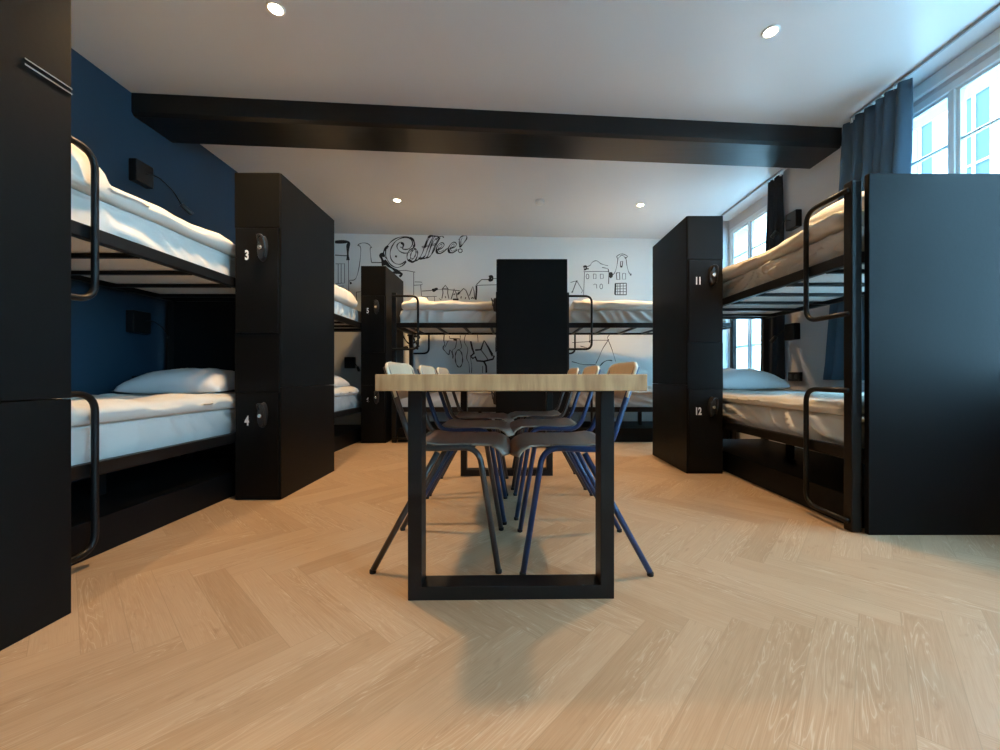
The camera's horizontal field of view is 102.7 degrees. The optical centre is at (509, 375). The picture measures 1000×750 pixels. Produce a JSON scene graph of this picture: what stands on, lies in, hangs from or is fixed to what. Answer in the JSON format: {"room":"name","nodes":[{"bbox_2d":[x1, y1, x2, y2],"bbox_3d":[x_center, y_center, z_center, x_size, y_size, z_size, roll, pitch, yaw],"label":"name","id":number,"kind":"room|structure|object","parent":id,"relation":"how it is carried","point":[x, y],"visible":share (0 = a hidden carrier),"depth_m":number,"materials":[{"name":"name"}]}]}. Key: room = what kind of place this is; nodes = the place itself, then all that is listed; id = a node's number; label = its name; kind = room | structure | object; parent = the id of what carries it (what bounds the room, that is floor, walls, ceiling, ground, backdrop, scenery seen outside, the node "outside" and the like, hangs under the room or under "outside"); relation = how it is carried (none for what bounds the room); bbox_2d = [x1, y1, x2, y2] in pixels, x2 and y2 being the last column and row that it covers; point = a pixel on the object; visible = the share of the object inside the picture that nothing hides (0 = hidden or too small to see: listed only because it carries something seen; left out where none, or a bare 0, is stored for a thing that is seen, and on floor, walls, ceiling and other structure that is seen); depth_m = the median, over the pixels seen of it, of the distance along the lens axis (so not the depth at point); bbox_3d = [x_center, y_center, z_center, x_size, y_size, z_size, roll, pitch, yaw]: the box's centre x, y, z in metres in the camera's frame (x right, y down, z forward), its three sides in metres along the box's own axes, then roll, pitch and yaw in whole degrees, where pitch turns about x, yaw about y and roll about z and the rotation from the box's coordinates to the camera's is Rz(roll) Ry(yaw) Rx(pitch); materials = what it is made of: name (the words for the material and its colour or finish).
{"room":"dormitory","nodes":[
{"label":"dormitory","id":0,"kind":"room"},
{"bbox_2d":[71,48,237,482],"bbox_3d":[-2.680,-0.590,1.300,0.200,2.680,9.400,0,0,0],"label":"wall","id":1,"kind":"structure","parent":0,"point":[104,356],"depth_m":2.68,"materials":[{"name":"blue paint"}]},
{"bbox_2d":[126,310,169,338],"bbox_3d":[-2.528,-0.336,2.832,0.088,0.218,0.314,0,0,17],"label":"reading lamp","id":2,"kind":"object","parent":1,"relation":"attached to","point":[139,322],"visible":0.85,"depth_m":2.73,"materials":[{"name":"grey plastic"}]},
{"bbox_2d":[129,158,193,215],"bbox_3d":[-2.523,-1.355,2.905,0.080,0.239,0.419,0,0,12],"label":"reading lamp","id":3,"kind":"object","parent":1,"relation":"attached to","point":[140,173],"visible":1,"depth_m":2.76,"materials":[{"name":"grey plastic"}]},
{"bbox_2d":[131,93,841,168],"bbox_3d":[0.000,-1.855,3.090,5.196,0.149,0.349,0,0,-4],"label":"ceiling beam","id":4,"kind":"structure","parent":1,"relation":"attached to","point":[178,118],"depth_m":2.98,"materials":[{"name":"black paint"}]},
{"bbox_2d":[334,233,660,424],"bbox_3d":[0.210,-0.590,5.704,5.580,2.680,0.593,0,0,0],"label":"wall","id":5,"kind":"structure","parent":0,"point":[456,270],"depth_m":5.51,"materials":[{"name":"paint"}]},
{"bbox_2d":[344,357,359,371],"bbox_3d":[-2.103,-0.157,5.381,0.259,0.196,0.097,0,0,19],"label":"reading lamp","id":6,"kind":"object","parent":5,"relation":"attached to","point":[349,362],"visible":1,"depth_m":5.37,"materials":[{"name":"grey plastic"}]},
{"bbox_2d":[335,235,630,372],"bbox_3d":[-0.334,-0.989,5.511,4.079,1.892,0.001,0,0,-3],"label":"wall mural","id":7,"kind":"object","parent":5,"relation":"attached to","point":[383,262],"visible":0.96,"depth_m":5.48,"materials":[{"name":"black paint"}]},
{"bbox_2d":[0,439,999,749],"bbox_3d":[0.100,0.800,1.300,5.800,0.100,9.400,0,0,0],"label":"floor","id":8,"kind":"structure","parent":0,"point":[762,621],"depth_m":1.17,"materials":[{"name":"brown wood"}]},
{"bbox_2d":[0,0,71,650],"bbox_3d":[-1.525,-0.240,0.862,0.282,1.980,0.808,0,0,0],"label":"locker","id":9,"kind":"object","parent":8,"relation":"on","point":[35,35],"visible":1,"depth_m":1.16,"materials":[{"name":"black laminate"}]},
{"bbox_2d":[71,136,234,565],"bbox_3d":[-2.082,-0.095,1.995,0.869,1.690,1.930,0,0,0],"label":"bunk bed","id":10,"kind":"object","parent":8,"relation":"on","point":[109,511],"visible":0.57,"depth_m":2.09,"materials":[{"name":"black metal"}]},
{"bbox_2d":[71,188,234,293],"bbox_3d":[-2.083,-0.660,1.994,0.720,0.189,1.790,0,0,0],"label":"mattress","id":11,"kind":"object","parent":10,"relation":"on","point":[113,220],"visible":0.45,"depth_m":2.04,"materials":[{"name":"white fabric"}]},
{"bbox_2d":[71,143,234,257],"bbox_3d":[-2.055,-0.849,1.980,0.773,0.195,1.732,0,0,0],"label":"duvet","id":12,"kind":"object","parent":11,"relation":"on","point":[80,164],"visible":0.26,"depth_m":1.83,"materials":[{"name":"beige fabric"}]},
{"bbox_2d":[71,408,234,465],"bbox_3d":[-2.082,0.291,1.994,0.715,0.189,1.787,0,0,0],"label":"mattress","id":13,"kind":"object","parent":10,"relation":"on","point":[116,438],"visible":0.34,"depth_m":1.92,"materials":[{"name":"white fabric"}]},
{"bbox_2d":[57,392,234,425],"bbox_3d":[-2.055,0.118,1.980,0.757,0.159,1.726,0,0,0],"label":"duvet","id":14,"kind":"object","parent":13,"relation":"on","point":[112,407],"visible":0.61,"depth_m":1.95,"materials":[{"name":"beige fabric"}]},
{"bbox_2d":[114,368,234,393],"bbox_3d":[-2.092,0.029,2.630,0.660,0.166,0.418,0,0,0],"label":"pillow","id":15,"kind":"object","parent":14,"relation":"on","point":[182,380],"visible":0.88,"depth_m":2.45,"materials":[{"name":"white fabric"}]},
{"bbox_2d":[180,313,360,457],"bbox_3d":[-2.082,-0.095,3.985,0.869,1.690,1.930,0,0,0],"label":"bunk bed","id":16,"kind":"object","parent":8,"relation":"on","point":[344,435],"visible":0.09,"depth_m":4.12,"materials":[{"name":"black metal"}]},
{"bbox_2d":[334,392,360,411],"bbox_3d":[-2.078,0.291,3.983,0.788,0.189,1.798,0,0,0],"label":"mattress","id":17,"kind":"object","parent":16,"relation":"on","point":[344,402],"visible":0.05,"depth_m":4.25,"materials":[{"name":"white fabric"}]},
{"bbox_2d":[334,386,358,395],"bbox_3d":[-2.053,0.152,3.789,0.770,0.092,1.370,0,0,0],"label":"duvet","id":18,"kind":"object","parent":17,"relation":"on","point":[339,391],"visible":0.08,"depth_m":4.21,"materials":[{"name":"beige fabric"}]},
{"bbox_2d":[334,375,349,387],"bbox_3d":[-2.092,0.055,4.320,0.600,0.176,0.400,0,0,0],"label":"pillow","id":19,"kind":"object","parent":18,"relation":"on","point":[338,381],"visible":0.12,"depth_m":4.31,"materials":[{"name":"white fabric"}]},
{"bbox_2d":[334,301,360,327],"bbox_3d":[-2.081,-0.660,3.983,0.760,0.189,1.803,0,0,0],"label":"mattress","id":20,"kind":"object","parent":16,"relation":"on","point":[340,309],"visible":0.17,"depth_m":4.29,"materials":[{"name":"white fabric"}]},
{"bbox_2d":[334,284,357,307],"bbox_3d":[-2.054,-0.841,3.776,0.755,0.177,1.341,0,0,0],"label":"duvet","id":21,"kind":"object","parent":20,"relation":"on","point":[341,295],"visible":0.07,"depth_m":4.10,"materials":[{"name":"beige fabric"}]},
{"bbox_2d":[235,173,333,499],"bbox_3d":[-1.526,-0.240,2.756,0.279,1.980,0.808,0,0,0],"label":"locker","id":22,"kind":"object","parent":8,"relation":"on","point":[284,241],"visible":1,"depth_m":2.42,"materials":[{"name":"black laminate"}]},
{"bbox_2d":[361,266,402,442],"bbox_3d":[-1.526,-0.240,4.801,0.279,1.980,0.808,0,0,0],"label":"locker","id":23,"kind":"object","parent":8,"relation":"on","point":[378,283],"visible":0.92,"depth_m":4.46,"materials":[{"name":"black laminate"}]},
{"bbox_2d":[369,362,510,573],"bbox_3d":[-0.263,0.346,1.735,0.544,0.808,0.448,0,0,0],"label":"chair","id":24,"kind":"object","parent":8,"relation":"on","point":[436,440],"visible":0.83,"depth_m":1.57,"materials":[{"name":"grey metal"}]},
{"bbox_2d":[392,292,495,442],"bbox_3d":[-0.365,-0.095,4.902,1.930,1.690,0.869,0,0,0],"label":"bunk bed","id":25,"kind":"object","parent":8,"relation":"on","point":[396,326],"visible":0.3,"depth_m":4.50,"materials":[{"name":"black metal"}]},
{"bbox_2d":[400,310,495,332],"bbox_3d":[-0.366,-0.660,4.908,1.805,0.189,0.780,0,0,0],"label":"mattress","id":26,"kind":"object","parent":25,"relation":"on","point":[406,316],"visible":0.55,"depth_m":4.56,"materials":[{"name":"white fabric"}]},
{"bbox_2d":[401,300,492,310],"bbox_3d":[-0.375,-0.813,4.869,1.726,0.121,0.764,0,0,0],"label":"duvet","id":27,"kind":"object","parent":26,"relation":"on","point":[451,305],"visible":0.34,"depth_m":4.51,"materials":[{"name":"beige fabric"}]},
{"bbox_2d":[410,297,427,300],"bbox_3d":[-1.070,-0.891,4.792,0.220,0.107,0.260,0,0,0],"label":"pillow","id":28,"kind":"object","parent":27,"relation":"on","point":[419,298],"visible":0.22,"depth_m":4.69,"materials":[{"name":"white fabric"}]},
{"bbox_2d":[400,394,495,406],"bbox_3d":[-0.364,0.290,4.901,1.801,0.189,0.772,0,0,0],"label":"mattress","id":29,"kind":"object","parent":25,"relation":"on","point":[474,400],"visible":0.13,"depth_m":4.56,"materials":[{"name":"white fabric"}]},
{"bbox_2d":[430,392,493,393],"bbox_3d":[-0.377,0.159,4.872,1.738,0.078,0.757,0,0,0],"label":"duvet","id":30,"kind":"object","parent":29,"relation":"on","point":[435,392],"visible":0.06,"depth_m":4.51,"materials":[{"name":"beige fabric"}]},
{"bbox_2d":[407,365,513,524],"bbox_3d":[-0.247,0.346,2.235,0.544,0.808,0.448,0,0,0],"label":"chair","id":31,"kind":"object","parent":8,"relation":"on","point":[454,425],"visible":0.73,"depth_m":2.08,"materials":[{"name":"blue metal"}]},
{"bbox_2d":[430,367,513,495],"bbox_3d":[-0.242,0.346,2.715,0.544,0.808,0.448,0,0,0],"label":"chair","id":32,"kind":"object","parent":8,"relation":"on","point":[462,415],"visible":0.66,"depth_m":2.67,"materials":[{"name":"grey metal"}]},
{"bbox_2d":[375,374,646,600],"bbox_3d":[-0.011,0.372,2.227,0.856,0.756,1.945,0,0,-1],"label":"dining table","id":33,"kind":"object","parent":8,"relation":"on","point":[599,585],"visible":0.91,"depth_m":1.34,"materials":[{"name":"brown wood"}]},
{"bbox_2d":[491,259,566,439],"bbox_3d":[0.199,-0.240,4.345,0.808,1.980,0.279,0,0,0],"label":"locker","id":34,"kind":"object","parent":8,"relation":"on","point":[529,305],"visible":0.77,"depth_m":4.21,"materials":[{"name":"black laminate"}]},
{"bbox_2d":[509,368,586,489],"bbox_3d":[0.237,0.346,2.850,0.544,0.808,0.448,0,0,0],"label":"chair","id":35,"kind":"object","parent":8,"relation":"on","point":[554,414],"visible":0.72,"depth_m":2.67,"materials":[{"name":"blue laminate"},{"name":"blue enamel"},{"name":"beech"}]},
{"bbox_2d":[510,365,600,519],"bbox_3d":[0.253,0.346,2.300,0.544,0.808,0.448,0,0,0],"label":"chair","id":36,"kind":"object","parent":8,"relation":"on","point":[559,424],"visible":0.84,"depth_m":2.13,"materials":[{"name":"blue metal"}]},
{"bbox_2d":[510,362,653,576],"bbox_3d":[0.268,0.346,1.715,0.544,0.808,0.448,0,0,0],"label":"chair","id":37,"kind":"object","parent":8,"relation":"on","point":[577,442],"visible":0.8,"depth_m":1.55,"materials":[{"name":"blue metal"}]},
{"bbox_2d":[567,292,735,441],"bbox_3d":[1.580,-0.095,4.902,1.930,1.690,0.869,0,0,0],"label":"bunk bed","id":38,"kind":"object","parent":8,"relation":"on","point":[629,431],"visible":0.41,"depth_m":4.50,"materials":[{"name":"black metal"}]},
{"bbox_2d":[569,393,652,406],"bbox_3d":[1.582,0.291,4.901,1.800,0.189,0.769,0,0,0],"label":"mattress","id":39,"kind":"object","parent":38,"relation":"on","point":[636,400],"visible":0.09,"depth_m":4.56,"materials":[{"name":"white fabric"}]},
{"bbox_2d":[573,386,652,393],"bbox_3d":[1.571,0.159,4.873,1.734,0.078,0.767,0,0,0],"label":"duvet","id":40,"kind":"object","parent":39,"relation":"on","point":[649,388],"visible":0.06,"depth_m":4.51,"materials":[{"name":"beige fabric"}]},
{"bbox_2d":[569,310,725,332],"bbox_3d":[1.580,-0.659,4.902,1.790,0.189,0.768,0,0,0],"label":"mattress","id":41,"kind":"object","parent":38,"relation":"on","point":[601,316],"visible":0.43,"depth_m":4.56,"materials":[{"name":"white fabric"}]},
{"bbox_2d":[569,300,652,312],"bbox_3d":[1.565,-0.813,4.870,1.734,0.122,0.762,0,0,0],"label":"duvet","id":42,"kind":"object","parent":41,"relation":"on","point":[628,305],"visible":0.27,"depth_m":4.51,"materials":[{"name":"beige fabric"}]},
{"bbox_2d":[653,216,722,472],"bbox_3d":[1.496,-0.240,3.406,0.279,1.980,0.808,0,0,0],"label":"locker","id":43,"kind":"object","parent":8,"relation":"on","point":[688,260],"visible":1,"depth_m":3.07,"materials":[{"name":"black laminate"}]},
{"bbox_2d":[723,174,999,534],"bbox_3d":[2.050,-0.102,2.864,0.874,1.705,1.962,0,0,0],"label":"bunk bed","id":44,"kind":"object","parent":8,"relation":"on","point":[930,257],"visible":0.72,"depth_m":1.88,"materials":[{"name":"black metal"}]},
{"bbox_2d":[722,401,863,447],"bbox_3d":[2.048,0.290,2.874,0.881,0.191,1.809,0,0,0],"label":"mattress","id":45,"kind":"object","parent":44,"relation":"on","point":[826,427],"visible":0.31,"depth_m":2.41,"materials":[{"name":"white fabric"}]},
{"bbox_2d":[723,389,863,414],"bbox_3d":[2.023,0.150,2.862,0.744,0.096,1.714,0,0,0],"label":"duvet","id":46,"kind":"object","parent":45,"relation":"on","point":[822,402],"visible":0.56,"depth_m":2.46,"materials":[{"name":"beige fabric"}]},
{"bbox_2d":[723,368,789,389],"bbox_3d":[2.017,0.023,3.535,0.640,0.184,0.458,0,0,0],"label":"pillow","id":47,"kind":"object","parent":46,"relation":"on","point":[744,379],"visible":0.7,"depth_m":3.33,"materials":[{"name":"white fabric"}]},
{"bbox_2d":[723,227,863,313],"bbox_3d":[2.045,-0.659,2.872,0.849,0.189,1.810,0,0,0],"label":"mattress","id":48,"kind":"object","parent":44,"relation":"on","point":[832,246],"visible":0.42,"depth_m":2.55,"materials":[{"name":"white fabric"}]},
{"bbox_2d":[722,210,863,282],"bbox_3d":[2.013,-0.807,2.864,0.783,0.110,1.748,0,0,0],"label":"duvet","id":49,"kind":"object","parent":48,"relation":"on","point":[834,223],"visible":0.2,"depth_m":2.36,"materials":[{"name":"beige fabric"}]},
{"bbox_2d":[809,191,863,224],"bbox_3d":[2.037,-0.925,2.195,0.620,0.137,0.360,0,0,-6],"label":"pillow","id":50,"kind":"object","parent":49,"relation":"on","point":[838,206],"visible":0.06,"depth_m":2.20,"materials":[{"name":"white fabric"}]},
{"bbox_2d":[71,0,999,238],"bbox_3d":[0.100,-1.990,1.300,5.800,0.120,9.400,0,0,0],"label":"ceiling","id":51,"kind":"structure","parent":0,"point":[698,60],"depth_m":2.54,"materials":[{"name":"paint"}]},
{"bbox_2d":[265,0,285,16],"bbox_3d":[-1.230,-1.927,2.100,0.092,0.007,0.092,0,0,0],"label":"recessed light","id":52,"kind":"object","parent":51,"relation":"in","point":[275,8],"visible":1,"depth_m":2.10,"materials":[{"name":"white plastic"}]},
{"bbox_2d":[535,199,544,205],"bbox_3d":[0.330,-1.909,4.410,0.110,0.042,0.110,0,0,0],"label":"smoke detector","id":53,"kind":"object","parent":51,"relation":"attached to","point":[539,202],"visible":1,"depth_m":4.38,"materials":[{"name":"white plastic"}]},
{"bbox_2d":[721,168,785,215],"bbox_3d":[2.537,-1.919,4.300,0.014,0.019,1.400,0,0,0],"label":"rail","id":54,"kind":"object","parent":51,"relation":"attached to","point":[782,169],"visible":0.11,"depth_m":4.14,"materials":[{"name":"grey metal"}]},
{"bbox_2d":[760,172,784,378],"bbox_3d":[2.529,-0.938,3.870,0.071,1.937,0.323,0,0,0],"label":"curtain","id":55,"kind":"object","parent":54,"relation":"hanging from","point":[775,208],"visible":0.55,"depth_m":3.79,"materials":[{"name":"blue fabric"}]},
{"bbox_2d":[761,24,780,38],"bbox_3d":[1.460,-1.927,2.240,0.092,0.007,0.092,0,0,0],"label":"recessed light","id":56,"kind":"object","parent":51,"relation":"in","point":[770,31],"visible":1,"depth_m":2.24,"materials":[{"name":"white plastic"}]},
{"bbox_2d":[850,3,999,118],"bbox_3d":[2.537,-1.919,0.340,0.014,0.019,5.280,0,0,0],"label":"rail","id":57,"kind":"object","parent":51,"relation":"attached to","point":[996,7],"visible":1,"depth_m":2.38,"materials":[{"name":"grey metal"}]},
{"bbox_2d":[823,77,912,379],"bbox_3d":[2.520,-0.938,2.860,0.097,1.937,0.668,0,0,0],"label":"curtain","id":58,"kind":"object","parent":57,"relation":"hanging from","point":[879,140],"visible":0.42,"depth_m":2.79,"materials":[{"name":"blue fabric"}]},
{"bbox_2d":[723,44,999,463],"bbox_3d":[2.790,-0.590,1.160,0.420,2.680,9.120,0,0,0],"label":"wall","id":59,"kind":"structure","parent":0,"point":[803,189],"depth_m":3.49,"materials":[{"name":"paint"}]},
{"bbox_2d":[729,205,766,368],"bbox_3d":[2.765,-0.885,4.380,0.070,1.870,1.200,0,0,0],"label":"window","id":60,"kind":"structure","parent":59,"relation":"in","point":[750,221],"depth_m":4.56,"materials":[{"name":"white paint"}]},
{"bbox_2d":[770,323,799,342],"bbox_3d":[2.531,-0.392,3.674,0.097,0.166,0.259,0,0,-22],"label":"reading lamp","id":61,"kind":"object","parent":59,"relation":"attached to","point":[792,330],"visible":1,"depth_m":3.60,"materials":[{"name":"grey plastic"}]},
{"bbox_2d":[770,209,801,238],"bbox_3d":[2.530,-1.382,3.660,0.095,0.187,0.270,0,0,-20],"label":"reading lamp","id":62,"kind":"object","parent":59,"relation":"attached to","point":[793,220],"visible":1,"depth_m":3.58,"materials":[{"name":"grey plastic"}]},
{"bbox_2d":[788,372,802,380],"bbox_3d":[2.563,0.005,3.600,0.034,0.080,0.150,0,0,0],"label":"wall socket","id":63,"kind":"object","parent":59,"relation":"attached to","point":[792,376],"visible":1,"depth_m":3.57,"materials":[{"name":"grey plastic"}]},
{"bbox_2d":[912,50,999,173],"bbox_3d":[2.765,-0.885,1.785,0.070,1.870,2.330,0,0,0],"label":"window","id":64,"kind":"structure","parent":59,"relation":"in","point":[954,92],"depth_m":2.45,"materials":[{"name":"white paint"}]},
{"bbox_2d":[913,27,999,102],"bbox_3d":[2.713,-1.885,1.785,0.026,0.080,2.310,0,0,0],"label":"trim","id":65,"kind":"structure","parent":59,"relation":"attached to","point":[992,40],"depth_m":2.41,"materials":[{"name":"white paint"}]},
{"label":"outside","id":66,"kind":"structure","parent":0,"visible":0},
{"bbox_3d":[16.500,0.925,5.000,27.000,0.250,70.000,0,0,0],"label":"ground","id":67,"kind":"structure","parent":66,"visible":0},
{"bbox_2d":[755,79,999,369],"bbox_3d":[12.410,-5.000,15.000,1.180,11.600,40.000,0,0,0],"label":"building","id":68,"kind":"structure","parent":67,"relation":"on","point":[983,107],"depth_m":10.44,"materials":[{"name":"white paint"}]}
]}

